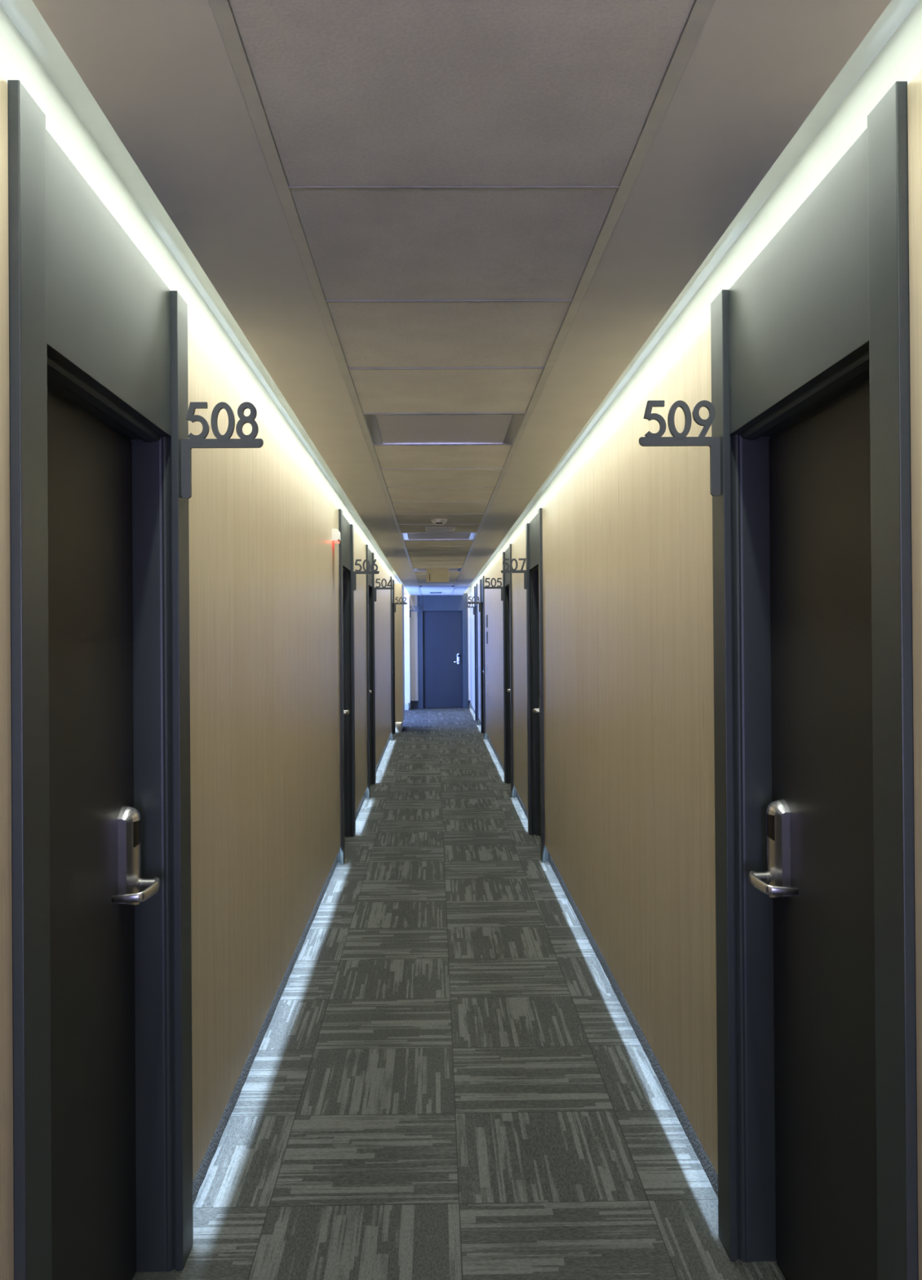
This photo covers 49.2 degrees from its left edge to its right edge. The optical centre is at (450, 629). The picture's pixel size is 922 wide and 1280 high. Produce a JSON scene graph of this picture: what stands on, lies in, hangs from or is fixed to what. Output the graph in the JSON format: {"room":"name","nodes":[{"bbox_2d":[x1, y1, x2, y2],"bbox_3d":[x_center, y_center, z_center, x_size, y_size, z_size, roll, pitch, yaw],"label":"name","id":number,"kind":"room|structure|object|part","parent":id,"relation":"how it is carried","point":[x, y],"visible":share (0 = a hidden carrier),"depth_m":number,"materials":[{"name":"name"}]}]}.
{"room":"hotel corridor","nodes":[
{"label":"hotel corridor","id":0,"kind":"room"},
{"bbox_2d":[0,4,410,1279],"bbox_3d":[-2.031,0.325,8.638,2.805,2.462,23.340,0,0,-1],"label":"wall","id":1,"kind":"structure","parent":0,"point":[264,576],"depth_m":3.19,"materials":[{"name":"brown wood"}]},
{"bbox_3d":[-0.644,0.295,1.182,0.010,2.198,0.586,0,0,-1],"label":"timber panel","id":2,"kind":"part","parent":1,"relation":"part of","materials":[{"name":"brown wood"}]},
{"bbox_2d":[8,80,193,1279],"bbox_3d":[-0.723,0.355,1.981,0.176,2.323,1.012,0,0,-1],"label":"door","id":3,"kind":"structure","parent":1,"relation":"in","point":[100,514],"depth_m":2.06,"materials":[{"name":"black wood"}]},
{"bbox_3d":[-0.636,0.352,1.528,0.018,2.323,0.102,0,0,-1],"label":"frame post","id":4,"kind":"part","parent":3,"relation":"part of","materials":[{"name":"grey stone"}]},
{"bbox_3d":[-0.671,-0.632,1.987,0.029,0.348,0.810,0,0,-1],"label":"head panel","id":5,"kind":"part","parent":3,"relation":"part of","materials":[{"name":"grey stone"}]},
{"bbox_3d":[-0.684,0.582,2.239,0.059,0.029,0.136,-1,0,28],"label":"lever","id":6,"kind":"part","parent":3,"relation":"part of","materials":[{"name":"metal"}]},
{"bbox_3d":[-0.651,0.356,2.438,0.018,2.323,0.102,0,0,-1],"label":"frame post","id":7,"kind":"part","parent":3,"relation":"part of","materials":[{"name":"black wood"}]},
{"bbox_2d":[181,401,263,498],"bbox_3d":[-0.549,-0.431,2.424,0.196,0.232,0.011,0,0,-1],"label":"number sign","id":8,"kind":"object","parent":3,"relation":"attached to","point":[224,441],"visible":1,"depth_m":2.42,"materials":[{"name":"grey metal"}]},
{"bbox_3d":[-0.668,0.302,2.754,0.010,2.198,0.528,0,0,-1],"label":"timber panel","id":9,"kind":"part","parent":1,"relation":"part of","materials":[{"name":"brown wood"}]},
{"bbox_3d":[-0.678,0.305,3.353,0.010,2.198,0.669,0,0,-1],"label":"timber panel","id":10,"kind":"part","parent":1,"relation":"part of","materials":[{"name":"brown wood"}]},
{"bbox_3d":[-0.686,0.308,3.883,0.010,2.198,0.389,0,0,-1],"label":"timber panel","id":11,"kind":"part","parent":1,"relation":"part of","materials":[{"name":"brown wood"}]},
{"bbox_2d":[192,736,390,1204],"bbox_3d":[-0.737,1.468,6.192,0.006,0.135,18.420,0,0,-1],"label":"baseboard","id":12,"kind":"structure","parent":1,"relation":"attached to","point":[201,1175],"depth_m":3.56,"materials":[{"name":"grey metal"}]},
{"bbox_3d":[-0.694,0.310,4.408,0.010,2.198,0.659,0,0,-1],"label":"timber panel","id":13,"kind":"part","parent":1,"relation":"part of","materials":[{"name":"brown wood"}]},
{"bbox_3d":[-0.705,0.314,5.088,0.010,2.198,0.699,0,0,-1],"label":"timber panel","id":14,"kind":"part","parent":1,"relation":"part of","materials":[{"name":"brown wood"}]},
{"bbox_3d":[-0.715,0.317,5.763,0.010,2.198,0.649,0,0,-1],"label":"timber panel","id":15,"kind":"part","parent":1,"relation":"part of","materials":[{"name":"brown wood"}]},
{"bbox_3d":[-0.724,0.319,6.330,0.010,2.198,0.483,0,0,-1],"label":"timber panel","id":16,"kind":"part","parent":1,"relation":"part of","materials":[{"name":"brown wood"}]},
{"bbox_2d":[332,528,341,542],"bbox_3d":[-0.704,-0.575,6.213,0.040,0.076,0.140,0,0,-1],"label":"fire alarm","id":17,"kind":"object","parent":1,"relation":"attached to","point":[336,538],"visible":1,"depth_m":6.14,"materials":[{"name":"white plastic"}]},
{"bbox_2d":[337,509,355,864],"bbox_3d":[-0.802,0.379,7.078,0.176,2.323,1.012,0,0,-1],"label":"door","id":18,"kind":"structure","parent":1,"relation":"in","point":[346,555],"depth_m":7.48,"materials":[{"name":"wood"}]},
{"bbox_3d":[-0.716,0.376,6.624,0.018,2.323,0.102,0,0,-1],"label":"frame post","id":19,"kind":"part","parent":18,"relation":"part of","materials":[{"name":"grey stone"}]},
{"bbox_3d":[-0.764,0.606,7.335,0.059,0.029,0.136,-1,0,28],"label":"lever","id":20,"kind":"part","parent":18,"relation":"part of","materials":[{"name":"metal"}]},
{"bbox_3d":[-0.751,-0.608,7.083,0.029,0.348,0.810,0,0,-1],"label":"head panel","id":21,"kind":"part","parent":18,"relation":"part of","materials":[{"name":"grey metal"}]},
{"bbox_3d":[-0.730,0.380,7.534,0.018,2.323,0.102,0,0,-1],"label":"frame post","id":22,"kind":"part","parent":18,"relation":"part of","materials":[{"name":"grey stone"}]},
{"bbox_2d":[353,559,379,590],"bbox_3d":[-0.629,-0.408,7.520,0.196,0.235,0.011,0,0,-1],"label":"number sign","id":23,"kind":"object","parent":18,"relation":"attached to","point":[357,571],"visible":1,"depth_m":7.51,"materials":[{"name":"grey metal"}]},
{"bbox_3d":[-0.750,0.327,7.987,0.010,2.198,0.801,0,0,-1],"label":"timber panel","id":24,"kind":"part","parent":1,"relation":"part of","materials":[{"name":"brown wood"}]},
{"bbox_3d":[-0.763,0.331,8.787,0.010,2.198,0.798,0,0,-1],"label":"timber panel","id":25,"kind":"part","parent":1,"relation":"part of","materials":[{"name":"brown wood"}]},
{"bbox_2d":[364,544,376,799],"bbox_3d":[-0.844,0.391,9.692,0.176,2.323,1.012,0,0,-1],"label":"door","id":26,"kind":"structure","parent":1,"relation":"in","point":[371,646],"depth_m":10.09,"materials":[{"name":"wood"}]},
{"bbox_3d":[-0.757,0.389,9.239,0.018,2.323,0.102,0,0,-1],"label":"frame post","id":27,"kind":"part","parent":26,"relation":"part of","materials":[{"name":"grey stone"}]},
{"bbox_3d":[-0.792,-0.596,9.698,0.029,0.348,0.810,0,0,-1],"label":"head panel","id":28,"kind":"part","parent":26,"relation":"part of","materials":[{"name":"grey metal"}]},
{"bbox_3d":[-0.771,0.393,10.148,0.018,2.323,0.102,0,0,-1],"label":"frame post","id":29,"kind":"part","parent":26,"relation":"part of","materials":[{"name":"grey stone"}]},
{"bbox_2d":[374,578,393,601],"bbox_3d":[-0.670,-0.394,10.135,0.196,0.232,0.011,0,0,-1],"label":"number sign","id":30,"kind":"object","parent":26,"relation":"attached to","point":[383,580],"visible":1,"depth_m":10.13,"materials":[{"name":"grey metal"}]},
{"bbox_3d":[-0.794,0.340,10.794,0.010,2.198,1.186,0,0,-1],"label":"timber panel","id":31,"kind":"part","parent":1,"relation":"part of","materials":[{"name":"brown wood"}]},
{"bbox_3d":[-0.809,0.345,11.737,0.010,2.198,0.699,0,0,-1],"label":"timber panel","id":32,"kind":"part","parent":1,"relation":"part of","materials":[{"name":"brown wood"}]},
{"bbox_3d":[-0.823,0.349,12.637,0.010,2.198,1.099,0,0,-1],"label":"timber panel","id":33,"kind":"part","parent":1,"relation":"part of","materials":[{"name":"brown wood"}]},
{"bbox_3d":[-0.840,0.354,13.737,0.010,2.198,1.098,0,0,-1],"label":"timber panel","id":34,"kind":"part","parent":1,"relation":"part of","materials":[{"name":"brown wood"}]},
{"bbox_2d":[390,576,395,740],"bbox_3d":[-0.923,0.415,14.792,0.176,2.323,1.012,0,0,-1],"label":"door","id":35,"kind":"structure","parent":1,"relation":"in","point":[393,596],"depth_m":15.19,"materials":[{"name":"wood"}]},
{"bbox_3d":[-0.837,0.412,14.338,0.018,2.323,0.102,0,0,-1],"label":"frame post","id":36,"kind":"part","parent":35,"relation":"part of","materials":[{"name":"black metal"}]},
{"bbox_3d":[-0.872,-0.572,14.797,0.029,0.348,0.810,0,0,-1],"label":"head panel","id":37,"kind":"part","parent":35,"relation":"part of","materials":[{"name":"grey stone"}]},
{"bbox_3d":[-0.851,0.417,15.248,0.018,2.323,0.102,0,0,-1],"label":"frame post","id":38,"kind":"part","parent":35,"relation":"part of","materials":[{"name":"black metal"}]},
{"bbox_2d":[394,596,407,612],"bbox_3d":[-0.750,-0.370,15.234,0.196,0.232,0.011,0,0,-1],"label":"number sign","id":39,"kind":"object","parent":35,"relation":"attached to","point":[404,602],"visible":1,"depth_m":15.23,"materials":[{"name":"grey metal"}]},
{"bbox_3d":[-2.144,0.375,15.877,2.805,2.127,0.980,0,0,-1],"label":"column panel","id":40,"kind":"part","parent":1,"relation":"part of","materials":[{"name":"brown wood"}]},
{"bbox_3d":[-1.210,0.391,20.102,0.805,2.133,0.440,0,0,-1],"label":"stub panel","id":41,"kind":"part","parent":1,"relation":"part of","materials":[{"name":"white paint"}]},
{"bbox_2d":[409,605,419,617],"bbox_3d":[-0.714,-0.349,20.013,0.196,0.232,0.011,0,0,-1],"label":"number sign","id":42,"kind":"object","parent":1,"relation":"attached to","point":[411,606],"visible":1,"depth_m":20.01,"materials":[{"name":"grey metal"}]},
{"bbox_2d":[0,0,919,586],"bbox_3d":[-0.097,-0.944,8.724,1.797,0.050,23.440,0,0,-1],"label":"trim","id":43,"kind":"structure","parent":1,"relation":"attached to","point":[24,15],"depth_m":2.15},
{"bbox_2d":[404,586,471,708],"bbox_3d":[-0.297,0.367,20.476,1.947,2.462,0.280,0,0,-1],"label":"wall","id":44,"kind":"structure","parent":0,"point":[414,704],"depth_m":20.33,"materials":[{"name":"white paint"}]},
{"bbox_3d":[-0.736,0.368,20.335,0.152,2.156,0.012,0,0,-1],"label":"timber panel","id":45,"kind":"part","parent":44,"relation":"part of","materials":[{"name":"brown wood"}]},
{"bbox_3d":[-0.186,1.512,20.360,1.236,0.170,0.005,0,0,-1],"label":"skirting","id":46,"kind":"part","parent":44,"relation":"part of","materials":[{"name":"grey"}]},
{"bbox_2d":[417,593,468,708],"bbox_3d":[-0.153,0.435,20.410,1.012,2.323,0.176,0,0,-1],"label":"door","id":47,"kind":"structure","parent":44,"relation":"in","point":[442,620],"depth_m":20.43,"materials":[{"name":"wood"}]},
{"bbox_3d":[-0.607,0.438,20.324,0.102,2.323,0.018,0,0,-1],"label":"frame post","id":48,"kind":"part","parent":47,"relation":"part of","materials":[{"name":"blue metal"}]},
{"bbox_3d":[-0.160,-0.551,20.356,0.810,0.348,0.029,0,0,-1],"label":"head panel","id":49,"kind":"part","parent":47,"relation":"part of","materials":[{"name":"blue paint"}]},
{"bbox_3d":[0.303,0.432,20.338,0.102,2.323,0.018,0,0,-1],"label":"frame post","id":50,"kind":"part","parent":47,"relation":"part of","materials":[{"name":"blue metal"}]},
{"bbox_3d":[0.375,0.360,20.353,0.041,2.156,0.012,0,0,-1],"label":"timber panel","id":51,"kind":"part","parent":44,"relation":"part of","materials":[{"name":"brown wood"}]},
{"bbox_2d":[132,707,787,1279],"bbox_3d":[-1.228,1.582,8.895,4.600,0.060,23.840,0,0,-1],"label":"floor","id":52,"kind":"structure","parent":0,"point":[447,1078],"depth_m":3.31,"materials":[{"name":"grey carpet"}]},
{"bbox_2d":[31,0,892,595],"bbox_3d":[-0.101,-0.826,8.674,1.179,0.178,23.340,0,0,-1],"label":"ceiling","id":53,"kind":"structure","parent":0,"point":[399,206],"depth_m":1.72,"materials":[{"name":"tile"}]},
{"bbox_3d":[-0.289,-0.775,1.499,0.022,0.014,4.798,0,0,-1],"label":"rail","id":54,"kind":"part","parent":53,"relation":"part of","materials":[{"name":"metal"}]},
{"bbox_3d":[-0.346,-0.758,5.149,0.022,0.014,2.498,0,0,-1],"label":"rail","id":55,"kind":"part","parent":53,"relation":"part of","materials":[{"name":"paint"}]},
{"bbox_3d":[-0.403,-0.741,8.798,0.022,0.014,4.798,0,0,-1],"label":"rail","id":56,"kind":"part","parent":53,"relation":"part of","materials":[{"name":"metal"}]},
{"bbox_3d":[-0.476,-0.719,13.448,0.022,0.014,4.498,0,0,-1],"label":"rail","id":57,"kind":"part","parent":53,"relation":"part of","materials":[{"name":"paint"}]},
{"bbox_2d":[419,585,454,586],"bbox_3d":[-0.223,-0.708,16.456,0.572,0.012,0.588,0,0,-1],"label":"recessed light","id":58,"kind":"object","parent":53,"relation":"in","point":[420,585],"visible":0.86,"depth_m":16.36,"materials":[{"name":"white plastic"}]},
{"bbox_2d":[426,565,448,582],"bbox_3d":[-0.140,-0.619,10.901,0.242,0.217,0.026,0,0,-1],"label":"hanging sign","id":59,"kind":"object","parent":53,"relation":"hanging from","point":[433,575],"visible":1,"depth_m":10.89,"materials":[{"name":"metal"}]},
{"bbox_2d":[413,568,461,571],"bbox_3d":[-0.158,-0.728,12.257,0.572,0.012,0.588,0,0,-1],"label":"recessed light","id":60,"kind":"object","parent":53,"relation":"in","point":[424,569],"visible":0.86,"depth_m":12.33,"materials":[{"name":"white plastic"}]},
{"bbox_2d":[402,533,475,540],"bbox_3d":[-0.092,-0.747,8.057,0.572,0.012,0.588,0,0,-1],"label":"recessed light","id":61,"kind":"object","parent":53,"relation":"in","point":[407,536],"visible":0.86,"depth_m":8.09,"materials":[{"name":"white plastic"}]},
{"bbox_2d":[431,518,447,525],"bbox_3d":[-0.077,-0.727,6.843,0.112,0.040,0.112,0,0,-1],"label":"smoke detector","id":62,"kind":"object","parent":53,"relation":"attached to","point":[437,522],"visible":1,"depth_m":6.80,"materials":[{"name":"white plastic"}]},
{"bbox_2d":[425,526,455,532],"bbox_3d":[-0.076,-0.736,7.423,0.220,0.016,0.240,0,0,-1],"label":"ceiling vent","id":63,"kind":"object","parent":53,"relation":"in","point":[430,529],"visible":1,"depth_m":7.37,"materials":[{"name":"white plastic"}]},
{"bbox_2d":[364,413,524,445],"bbox_3d":[-0.026,-0.767,3.858,0.572,0.012,0.588,0,0,-1],"label":"recessed light","id":64,"kind":"object","parent":53,"relation":"in","point":[384,429],"visible":0.8,"depth_m":3.84,"materials":[{"name":"white plastic"}]},
{"bbox_3d":[0.123,-0.723,13.457,0.022,0.014,4.498,0,0,-1],"label":"rail","id":65,"kind":"part","parent":53,"relation":"part of","materials":[{"name":"metal"}]},
{"bbox_3d":[0.196,-0.745,8.808,0.022,0.014,4.798,0,0,-1],"label":"rail","id":66,"kind":"part","parent":53,"relation":"part of","materials":[{"name":"metal"}]},
{"bbox_3d":[0.268,-0.767,4.233,0.022,0.014,4.348,0,0,-1],"label":"rail","id":67,"kind":"part","parent":53,"relation":"part of","materials":[{"name":"paint"}]},
{"bbox_3d":[0.325,-0.784,0.584,0.022,0.014,2.948,0,0,-1],"label":"rail","id":68,"kind":"part","parent":53,"relation":"part of","materials":[{"name":"paint"}]},
{"bbox_2d":[469,0,921,1279],"bbox_3d":[0.719,0.306,8.681,0.284,2.462,23.340,0,0,-1],"label":"wall","id":69,"kind":"structure","parent":0,"point":[628,566],"depth_m":3.23,"materials":[{"name":"brown wood"}]},
{"bbox_3d":[0.406,0.374,19.927,0.010,2.198,0.839,0,0,-1],"label":"timber panel","id":70,"kind":"part","parent":69,"relation":"part of","materials":[{"name":"brown wood"}]},
{"bbox_3d":[0.419,0.370,19.057,0.010,2.198,0.899,0,0,-1],"label":"timber panel","id":71,"kind":"part","parent":69,"relation":"part of","materials":[{"name":"brown wood"}]},
{"bbox_3d":[0.435,0.365,18.084,0.010,2.198,1.046,0,0,-1],"label":"timber panel","id":72,"kind":"part","parent":69,"relation":"part of","materials":[{"name":"brown wood"}]},
{"bbox_2d":[474,583,480,724],"bbox_3d":[0.518,0.415,17.054,0.176,2.323,1.012,0,0,-1],"label":"door","id":73,"kind":"structure","parent":69,"relation":"in","point":[476,619],"depth_m":17.45,"materials":[{"name":"wood"}]},
{"bbox_2d":[463,601,474,614],"bbox_3d":[0.320,-0.370,17.491,0.196,0.237,0.011,0,0,-1],"label":"number sign","id":74,"kind":"object","parent":73,"relation":"attached to","point":[464,606],"visible":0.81,"depth_m":17.48,"materials":[{"name":"grey metal"}]},
{"bbox_3d":[0.432,0.418,17.508,0.018,2.323,0.102,0,0,-1],"label":"frame post","id":75,"kind":"part","parent":73,"relation":"part of","materials":[{"name":"grey stone"}]},
{"bbox_3d":[0.453,-0.571,17.058,0.029,0.348,0.810,0,0,-1],"label":"head panel","id":76,"kind":"part","parent":73,"relation":"part of","materials":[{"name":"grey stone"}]},
{"bbox_3d":[0.446,0.414,16.598,0.018,2.323,0.102,0,0,-1],"label":"frame post","id":77,"kind":"part","parent":73,"relation":"part of","materials":[{"name":"grey stone"}]},
{"bbox_3d":[0.468,0.355,15.934,0.010,2.198,1.225,0,0,-1],"label":"timber panel","id":78,"kind":"part","parent":69,"relation":"part of","materials":[{"name":"brown wood"}]},
{"bbox_2d":[480,576,488,739],"bbox_3d":[0.553,0.405,14.815,0.176,2.323,1.012,0,0,-1],"label":"door","id":79,"kind":"structure","parent":69,"relation":"in","point":[482,581],"depth_m":15.21,"materials":[{"name":"wood"}]},
{"bbox_2d":[467,596,480,612],"bbox_3d":[0.355,-0.378,15.251,0.196,0.232,0.011,0,0,-1],"label":"number sign","id":80,"kind":"object","parent":79,"relation":"attached to","point":[468,602],"visible":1,"depth_m":15.25,"materials":[{"name":"grey metal"}]},
{"bbox_3d":[0.467,0.407,15.268,0.018,2.323,0.102,0,0,-1],"label":"frame post","id":81,"kind":"part","parent":79,"relation":"part of","materials":[{"name":"black metal"}]},
{"bbox_3d":[0.488,-0.581,14.818,0.029,0.348,0.810,0,0,-1],"label":"head panel","id":82,"kind":"part","parent":79,"relation":"part of","materials":[{"name":"grey stone"}]},
{"bbox_3d":[0.481,0.403,14.359,0.018,2.323,0.102,0,0,-1],"label":"frame post","id":83,"kind":"part","parent":79,"relation":"part of","materials":[{"name":"black metal"}]},
{"bbox_3d":[0.502,0.345,13.758,0.010,2.198,1.098,0,0,-1],"label":"timber panel","id":84,"kind":"part","parent":69,"relation":"part of","materials":[{"name":"brown wood"}]},
{"bbox_2d":[486,614,488,627],"bbox_3d":[0.492,-0.109,13.590,0.010,0.170,0.260,0,0,-1],"label":"plate","id":85,"kind":"object","parent":69,"relation":"attached to","point":[486,615],"visible":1,"depth_m":13.49,"materials":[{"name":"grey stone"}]},
{"bbox_2d":[486,631,488,644],"bbox_3d":[0.494,0.114,13.589,0.010,0.165,0.260,0,0,-1],"label":"plate","id":86,"kind":"object","parent":69,"relation":"attached to","point":[486,632],"visible":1,"depth_m":13.50,"materials":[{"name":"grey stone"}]},
{"bbox_3d":[0.517,0.340,12.808,0.010,2.198,0.799,0,0,-1],"label":"timber panel","id":87,"kind":"part","parent":69,"relation":"part of","materials":[{"name":"brown wood"}]},
{"bbox_3d":[0.533,0.336,11.808,0.010,2.198,1.199,0,0,-1],"label":"timber panel","id":88,"kind":"part","parent":69,"relation":"part of","materials":[{"name":"brown wood"}]},
{"bbox_3d":[0.550,0.330,10.715,0.010,2.198,0.986,0,0,-1],"label":"timber panel","id":89,"kind":"part","parent":69,"relation":"part of","materials":[{"name":"brown wood"}]},
{"bbox_2d":[502,543,516,797],"bbox_3d":[0.633,0.381,9.715,0.176,2.323,1.012,0,0,-1],"label":"door","id":90,"kind":"structure","parent":69,"relation":"in","point":[507,577],"depth_m":10.11,"materials":[{"name":"wood"}]},
{"bbox_2d":[484,577,503,600],"bbox_3d":[0.435,-0.402,10.152,0.196,0.232,0.011,0,0,-1],"label":"number sign","id":91,"kind":"object","parent":90,"relation":"attached to","point":[486,579],"visible":1,"depth_m":10.15,"materials":[{"name":"grey metal"}]},
{"bbox_3d":[0.547,0.383,10.169,0.018,2.323,0.102,0,0,-1],"label":"frame post","id":92,"kind":"part","parent":90,"relation":"part of","materials":[{"name":"grey stone"}]},
{"bbox_3d":[0.568,-0.605,9.719,0.029,0.348,0.810,0,0,-1],"label":"head panel","id":93,"kind":"part","parent":90,"relation":"part of","materials":[{"name":"grey metal"}]},
{"bbox_3d":[0.561,0.379,9.259,0.018,2.323,0.102,0,0,-1],"label":"frame post","id":94,"kind":"part","parent":90,"relation":"part of","materials":[{"name":"grey stone"}]},
{"bbox_3d":[0.581,0.321,8.783,0.010,2.198,0.848,0,0,-1],"label":"timber panel","id":95,"kind":"part","parent":69,"relation":"part of","materials":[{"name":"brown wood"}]},
{"bbox_3d":[0.593,0.318,7.983,0.010,2.198,0.751,0,0,-1],"label":"timber panel","id":96,"kind":"part","parent":69,"relation":"part of","materials":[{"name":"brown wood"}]},
{"bbox_2d":[525,507,549,862],"bbox_3d":[0.674,0.368,7.101,0.176,2.323,1.012,0,0,-1],"label":"door","id":97,"kind":"structure","parent":69,"relation":"in","point":[534,530],"depth_m":7.50,"materials":[{"name":"wood"}]},
{"bbox_2d":[501,558,527,589],"bbox_3d":[0.476,-0.415,7.537,0.196,0.232,0.011,0,0,-1],"label":"number sign","id":98,"kind":"object","parent":97,"relation":"attached to","point":[505,571],"visible":1,"depth_m":7.53,"materials":[{"name":"grey metal"}]},
{"bbox_3d":[0.588,0.371,7.554,0.018,2.323,0.102,0,0,-1],"label":"frame post","id":99,"kind":"part","parent":97,"relation":"part of","materials":[{"name":"grey stone"}]},
{"bbox_3d":[0.609,-0.618,7.104,0.029,0.348,0.810,0,0,-1],"label":"head panel","id":100,"kind":"part","parent":97,"relation":"part of","materials":[{"name":"grey metal"}]},
{"bbox_3d":[0.631,0.596,7.357,0.059,0.029,0.136,0,0,-29],"label":"lever","id":101,"kind":"part","parent":97,"relation":"part of","materials":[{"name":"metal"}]},
{"bbox_3d":[0.602,0.367,6.645,0.018,2.323,0.102,0,0,-1],"label":"frame post","id":102,"kind":"part","parent":97,"relation":"part of","materials":[{"name":"black wood"}]},
{"bbox_3d":[0.621,0.309,6.201,0.010,2.198,0.783,0,0,-1],"label":"timber panel","id":103,"kind":"part","parent":69,"relation":"part of","materials":[{"name":"brown wood"}]},
{"bbox_3d":[0.633,0.305,5.439,0.010,2.198,0.739,0,0,-1],"label":"timber panel","id":104,"kind":"part","parent":69,"relation":"part of","materials":[{"name":"brown wood"}]},
{"bbox_3d":[0.644,0.302,4.729,0.010,2.198,0.679,0,0,-1],"label":"timber panel","id":105,"kind":"part","parent":69,"relation":"part of","materials":[{"name":"brown wood"}]},
{"bbox_2d":[471,705,718,1197],"bbox_3d":[0.617,1.470,8.674,0.006,0.135,23.340,0,0,-1],"label":"baseboard","id":106,"kind":"structure","parent":69,"relation":"attached to","point":[707,1165],"depth_m":3.59,"materials":[{"name":"grey metal"}]},
{"bbox_3d":[0.658,0.298,3.849,0.010,2.198,1.079,0,0,-1],"label":"timber panel","id":107,"kind":"part","parent":69,"relation":"part of","materials":[{"name":"brown wood"}]},
{"bbox_3d":[0.672,0.294,2.910,0.010,2.198,0.798,0,0,-1],"label":"timber panel","id":108,"kind":"part","parent":69,"relation":"part of","materials":[{"name":"brown wood"}]},
{"bbox_2d":[711,80,919,1279],"bbox_3d":[0.754,0.344,2.005,0.176,2.323,1.012,0,0,-1],"label":"door","id":109,"kind":"structure","parent":69,"relation":"in","point":[814,749],"depth_m":2.06,"materials":[{"name":"black wood"}]},
{"bbox_2d":[639,400,720,496],"bbox_3d":[0.556,-0.439,2.441,0.196,0.232,0.011,0,0,-1],"label":"number sign","id":110,"kind":"object","parent":109,"relation":"attached to","point":[678,439],"visible":1,"depth_m":2.44,"materials":[{"name":"grey metal"}]},
{"bbox_3d":[0.668,0.347,2.458,0.018,2.323,0.102,0,0,-1],"label":"frame post","id":111,"kind":"part","parent":109,"relation":"part of","materials":[{"name":"black wood"}]},
{"bbox_3d":[0.711,0.572,2.260,0.059,0.029,0.136,0,0,-29],"label":"lever","id":112,"kind":"part","parent":109,"relation":"part of","materials":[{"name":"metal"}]},
{"bbox_3d":[0.689,-0.642,2.008,0.029,0.348,0.810,0,0,-1],"label":"head panel","id":113,"kind":"part","parent":109,"relation":"part of","materials":[{"name":"grey stone"}]},
{"bbox_3d":[0.682,0.343,1.548,0.018,2.323,0.102,0,0,-1],"label":"frame post","id":114,"kind":"part","parent":109,"relation":"part of","materials":[{"name":"black wood"}]},
{"bbox_3d":[0.699,0.286,1.228,0.010,2.198,0.536,0,0,-1],"label":"timber panel","id":115,"kind":"part","parent":69,"relation":"part of","materials":[{"name":"brown wood"}]}
]}

